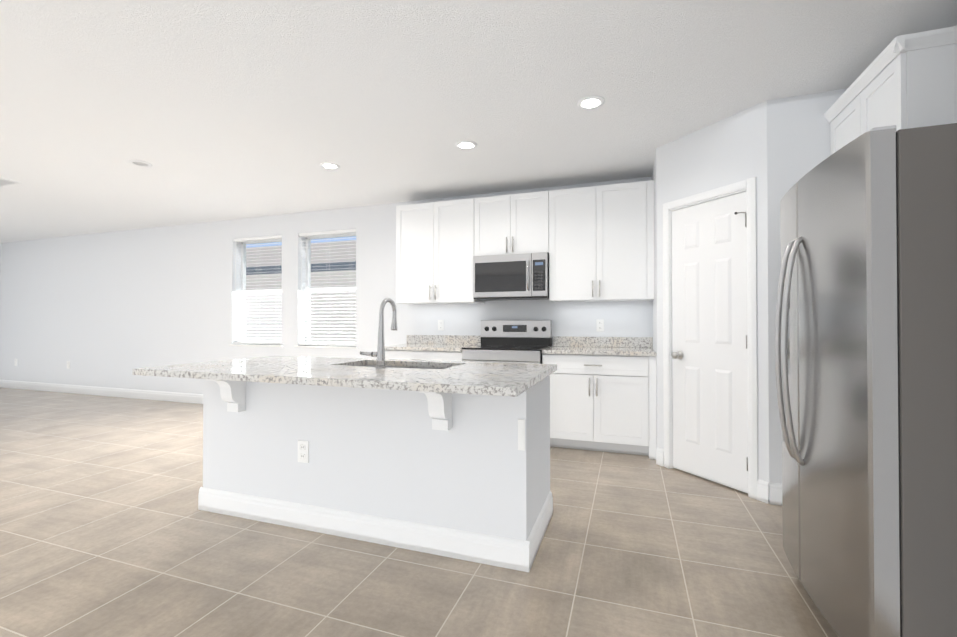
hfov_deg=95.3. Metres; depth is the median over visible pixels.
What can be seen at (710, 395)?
pantry door
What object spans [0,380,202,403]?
baseboard
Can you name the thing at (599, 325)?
wall outlet
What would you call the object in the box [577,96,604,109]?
recessed light
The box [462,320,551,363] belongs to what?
range
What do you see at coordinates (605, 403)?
base cabinet
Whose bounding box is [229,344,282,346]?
window sill
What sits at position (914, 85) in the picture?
upper cabinet
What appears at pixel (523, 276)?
microwave
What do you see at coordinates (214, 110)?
ceiling
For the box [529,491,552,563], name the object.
baseboard
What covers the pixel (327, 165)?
recessed light
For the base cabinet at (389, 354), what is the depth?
4.42 m
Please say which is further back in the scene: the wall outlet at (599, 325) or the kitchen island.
the wall outlet at (599, 325)
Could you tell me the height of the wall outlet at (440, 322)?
0.122 m
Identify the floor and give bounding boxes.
[0,387,838,636]
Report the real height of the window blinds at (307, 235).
0.655 m
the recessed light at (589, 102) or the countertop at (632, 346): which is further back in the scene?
the countertop at (632, 346)
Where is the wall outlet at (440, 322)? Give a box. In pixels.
[438,320,443,329]
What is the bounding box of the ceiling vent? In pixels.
[0,177,21,186]
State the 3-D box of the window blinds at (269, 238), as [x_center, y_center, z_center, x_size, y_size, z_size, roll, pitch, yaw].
[-3.001,-0.380,5.955,0.842,1.458,0.067,0,-1,19]
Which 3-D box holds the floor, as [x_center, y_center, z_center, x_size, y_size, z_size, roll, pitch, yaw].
[-4.300,1.225,1.703,12.620,0.100,9.200,0,-1,19]
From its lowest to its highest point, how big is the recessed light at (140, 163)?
0.009 m
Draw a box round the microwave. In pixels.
[473,252,548,300]
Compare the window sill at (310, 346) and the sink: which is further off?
the window sill at (310, 346)
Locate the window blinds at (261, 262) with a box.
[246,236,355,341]
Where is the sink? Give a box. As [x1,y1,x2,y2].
[356,362,443,369]
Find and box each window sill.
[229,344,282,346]
[295,345,357,348]
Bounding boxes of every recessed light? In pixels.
[128,160,152,166]
[320,162,339,169]
[455,140,476,149]
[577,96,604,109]
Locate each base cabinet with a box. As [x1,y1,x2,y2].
[385,350,461,360]
[542,354,656,458]
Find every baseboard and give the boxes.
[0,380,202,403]
[198,487,531,571]
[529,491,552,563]
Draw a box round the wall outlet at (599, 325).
[596,320,603,331]
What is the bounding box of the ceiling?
[0,0,956,242]
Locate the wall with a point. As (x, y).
(108, 310)
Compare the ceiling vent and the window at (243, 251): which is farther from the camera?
the window at (243, 251)
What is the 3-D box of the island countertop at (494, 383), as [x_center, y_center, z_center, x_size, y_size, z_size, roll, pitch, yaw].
[-0.811,0.299,2.346,2.220,0.035,0.540,0,-1,19]
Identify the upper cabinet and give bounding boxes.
[396,197,484,303]
[480,191,551,255]
[548,180,653,301]
[824,26,956,155]
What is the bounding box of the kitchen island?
[196,374,549,540]
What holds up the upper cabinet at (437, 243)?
attached to the wall
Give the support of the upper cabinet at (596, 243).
attached to the wall
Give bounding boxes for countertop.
[132,362,543,397]
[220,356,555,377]
[384,335,655,355]
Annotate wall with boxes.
[0,88,847,482]
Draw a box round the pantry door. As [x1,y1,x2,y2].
[663,177,757,498]
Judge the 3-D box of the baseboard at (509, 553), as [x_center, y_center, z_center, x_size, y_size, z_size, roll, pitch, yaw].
[-0.749,1.114,2.372,2.087,0.135,0.016,0,-1,19]
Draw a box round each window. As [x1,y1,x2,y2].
[241,239,281,342]
[305,233,355,343]
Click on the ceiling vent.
(4, 182)
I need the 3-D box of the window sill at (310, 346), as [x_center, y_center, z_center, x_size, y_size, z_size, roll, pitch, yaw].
[-1.922,0.363,5.605,0.950,0.020,0.165,0,-1,19]
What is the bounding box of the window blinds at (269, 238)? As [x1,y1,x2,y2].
[233,235,281,344]
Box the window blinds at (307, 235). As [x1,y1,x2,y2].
[299,229,355,281]
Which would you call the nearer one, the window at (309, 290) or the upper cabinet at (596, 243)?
the upper cabinet at (596, 243)
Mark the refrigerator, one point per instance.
(866, 345)
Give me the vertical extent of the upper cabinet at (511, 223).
0.609 m
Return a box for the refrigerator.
[775,123,956,636]
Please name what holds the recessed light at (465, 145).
in the ceiling

